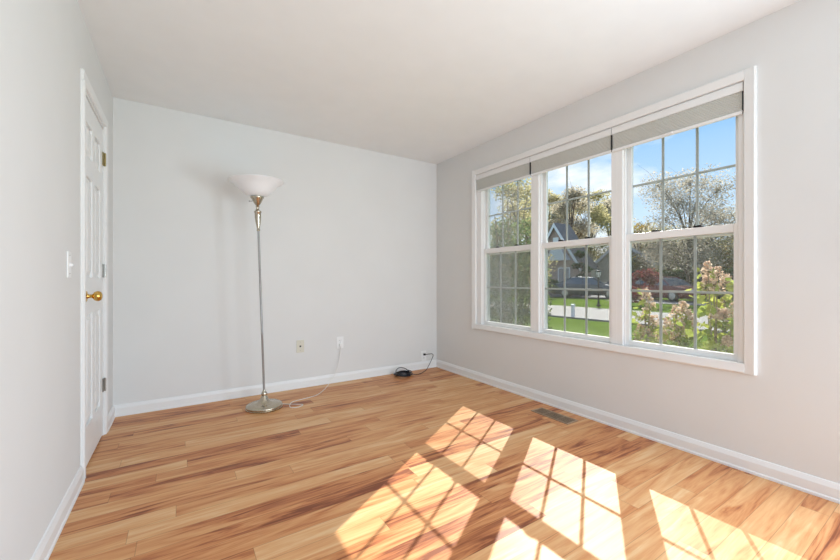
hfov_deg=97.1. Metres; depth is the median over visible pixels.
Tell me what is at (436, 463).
floor
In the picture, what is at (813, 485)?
baseboard
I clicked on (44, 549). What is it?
baseboard
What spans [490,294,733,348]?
ground
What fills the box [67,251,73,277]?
light switch
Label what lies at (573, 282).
car
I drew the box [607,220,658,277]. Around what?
tree
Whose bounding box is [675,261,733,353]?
flowering shrub
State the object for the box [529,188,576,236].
tree
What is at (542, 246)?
window
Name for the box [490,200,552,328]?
tree
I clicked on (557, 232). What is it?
house
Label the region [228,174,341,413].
floor lamp
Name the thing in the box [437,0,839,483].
wall
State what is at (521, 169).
cellular shade
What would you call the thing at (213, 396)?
baseboard
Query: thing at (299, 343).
phone jack
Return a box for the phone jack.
[296,340,303,352]
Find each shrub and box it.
[548,279,560,292]
[571,249,592,295]
[632,268,658,305]
[632,287,663,343]
[647,301,701,347]
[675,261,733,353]
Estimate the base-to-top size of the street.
0.062 m
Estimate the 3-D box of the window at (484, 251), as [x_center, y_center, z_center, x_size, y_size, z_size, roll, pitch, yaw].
[0.853,-0.315,3.604,0.123,1.576,0.755,0,0,-33]
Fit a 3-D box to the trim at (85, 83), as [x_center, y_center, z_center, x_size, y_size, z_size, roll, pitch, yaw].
[-1.950,-0.024,2.237,0.015,2.138,0.766,0,0,-33]
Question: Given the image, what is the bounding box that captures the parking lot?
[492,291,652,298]
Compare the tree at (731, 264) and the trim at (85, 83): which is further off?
the tree at (731, 264)
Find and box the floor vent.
[531,407,577,424]
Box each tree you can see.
[490,177,557,304]
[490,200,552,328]
[499,194,554,241]
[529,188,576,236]
[548,178,599,260]
[573,189,610,261]
[592,197,638,254]
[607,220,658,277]
[634,163,735,298]
[634,225,685,270]
[669,237,733,270]
[701,223,733,269]
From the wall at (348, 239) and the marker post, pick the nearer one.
the wall at (348, 239)
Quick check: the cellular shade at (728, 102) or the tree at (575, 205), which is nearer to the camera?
the cellular shade at (728, 102)
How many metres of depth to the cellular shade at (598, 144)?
2.92 m
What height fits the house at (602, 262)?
5.810 m
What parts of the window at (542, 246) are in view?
screen frame, sash, sash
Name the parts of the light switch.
plate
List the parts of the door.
knob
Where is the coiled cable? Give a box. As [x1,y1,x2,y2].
[393,353,432,376]
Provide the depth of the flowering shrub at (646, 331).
5.14 m
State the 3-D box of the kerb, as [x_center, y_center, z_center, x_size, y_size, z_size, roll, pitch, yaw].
[-1.900,1.245,22.591,0.150,0.100,140.000,0,0,-33]
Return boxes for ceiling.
[77,0,799,163]
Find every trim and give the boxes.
[81,68,107,478]
[472,65,756,375]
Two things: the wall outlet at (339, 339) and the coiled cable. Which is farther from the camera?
the coiled cable
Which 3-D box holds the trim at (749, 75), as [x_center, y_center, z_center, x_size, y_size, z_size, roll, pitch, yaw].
[1.176,-0.319,2.952,0.019,1.659,2.302,0,0,-33]
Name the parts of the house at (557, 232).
pane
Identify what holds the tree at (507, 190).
on the ground
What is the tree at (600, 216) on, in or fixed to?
on the ground
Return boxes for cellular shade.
[476,157,530,191]
[530,128,611,175]
[612,82,743,151]
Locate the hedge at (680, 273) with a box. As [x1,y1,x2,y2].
[653,267,733,299]
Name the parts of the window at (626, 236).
screen frame, sash, sash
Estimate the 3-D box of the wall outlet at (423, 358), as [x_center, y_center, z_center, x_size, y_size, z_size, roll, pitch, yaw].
[0.043,0.895,4.370,0.072,0.120,0.008,0,0,-33]
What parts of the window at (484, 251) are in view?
screen frame, sash, sash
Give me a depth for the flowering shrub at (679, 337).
4.56 m
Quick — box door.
[86,92,105,465]
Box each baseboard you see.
[30,406,114,559]
[113,359,436,416]
[436,360,839,503]
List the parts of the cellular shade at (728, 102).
rail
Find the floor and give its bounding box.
[48,367,839,559]
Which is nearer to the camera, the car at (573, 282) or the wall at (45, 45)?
the wall at (45, 45)
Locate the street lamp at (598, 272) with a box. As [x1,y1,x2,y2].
[595,269,601,305]
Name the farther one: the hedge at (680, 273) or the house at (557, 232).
the house at (557, 232)
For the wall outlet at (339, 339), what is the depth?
3.81 m
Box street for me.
[490,302,733,330]
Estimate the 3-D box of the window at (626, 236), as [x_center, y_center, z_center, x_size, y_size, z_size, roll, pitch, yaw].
[1.654,-0.315,2.365,0.123,1.576,0.740,0,0,-33]
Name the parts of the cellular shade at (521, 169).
rail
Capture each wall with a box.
[0,0,112,559]
[113,97,436,404]
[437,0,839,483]
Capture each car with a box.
[553,277,608,297]
[632,276,705,301]
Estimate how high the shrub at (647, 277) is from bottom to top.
1.808 m
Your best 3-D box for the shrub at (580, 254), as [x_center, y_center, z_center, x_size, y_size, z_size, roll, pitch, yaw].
[12.408,-0.633,28.330,1.426,3.756,1.552,0,0,-9]
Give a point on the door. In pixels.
(95, 155)
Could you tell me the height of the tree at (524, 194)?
11.867 m
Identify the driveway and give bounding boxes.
[608,299,729,305]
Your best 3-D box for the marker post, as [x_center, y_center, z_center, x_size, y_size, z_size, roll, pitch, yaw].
[5.114,1.022,12.400,0.110,0.445,0.110,0,0,-33]
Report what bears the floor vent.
in the floor
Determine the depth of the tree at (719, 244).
30.18 m
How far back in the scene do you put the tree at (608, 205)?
59.80 m
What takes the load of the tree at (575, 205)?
on the ground
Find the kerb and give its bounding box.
[496,310,727,332]
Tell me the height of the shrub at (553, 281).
1.356 m
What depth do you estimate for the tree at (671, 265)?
33.97 m
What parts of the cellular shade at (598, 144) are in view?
rail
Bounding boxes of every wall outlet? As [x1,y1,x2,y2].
[337,337,342,348]
[421,351,425,360]
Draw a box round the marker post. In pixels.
[571,304,574,316]
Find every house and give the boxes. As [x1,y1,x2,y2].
[490,222,598,293]
[595,243,680,282]
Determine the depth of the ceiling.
2.31 m
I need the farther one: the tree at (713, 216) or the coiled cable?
the tree at (713, 216)
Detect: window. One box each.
[477,155,534,331]
[535,126,616,343]
[617,81,743,362]
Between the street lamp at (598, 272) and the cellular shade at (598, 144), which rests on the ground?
the street lamp at (598, 272)

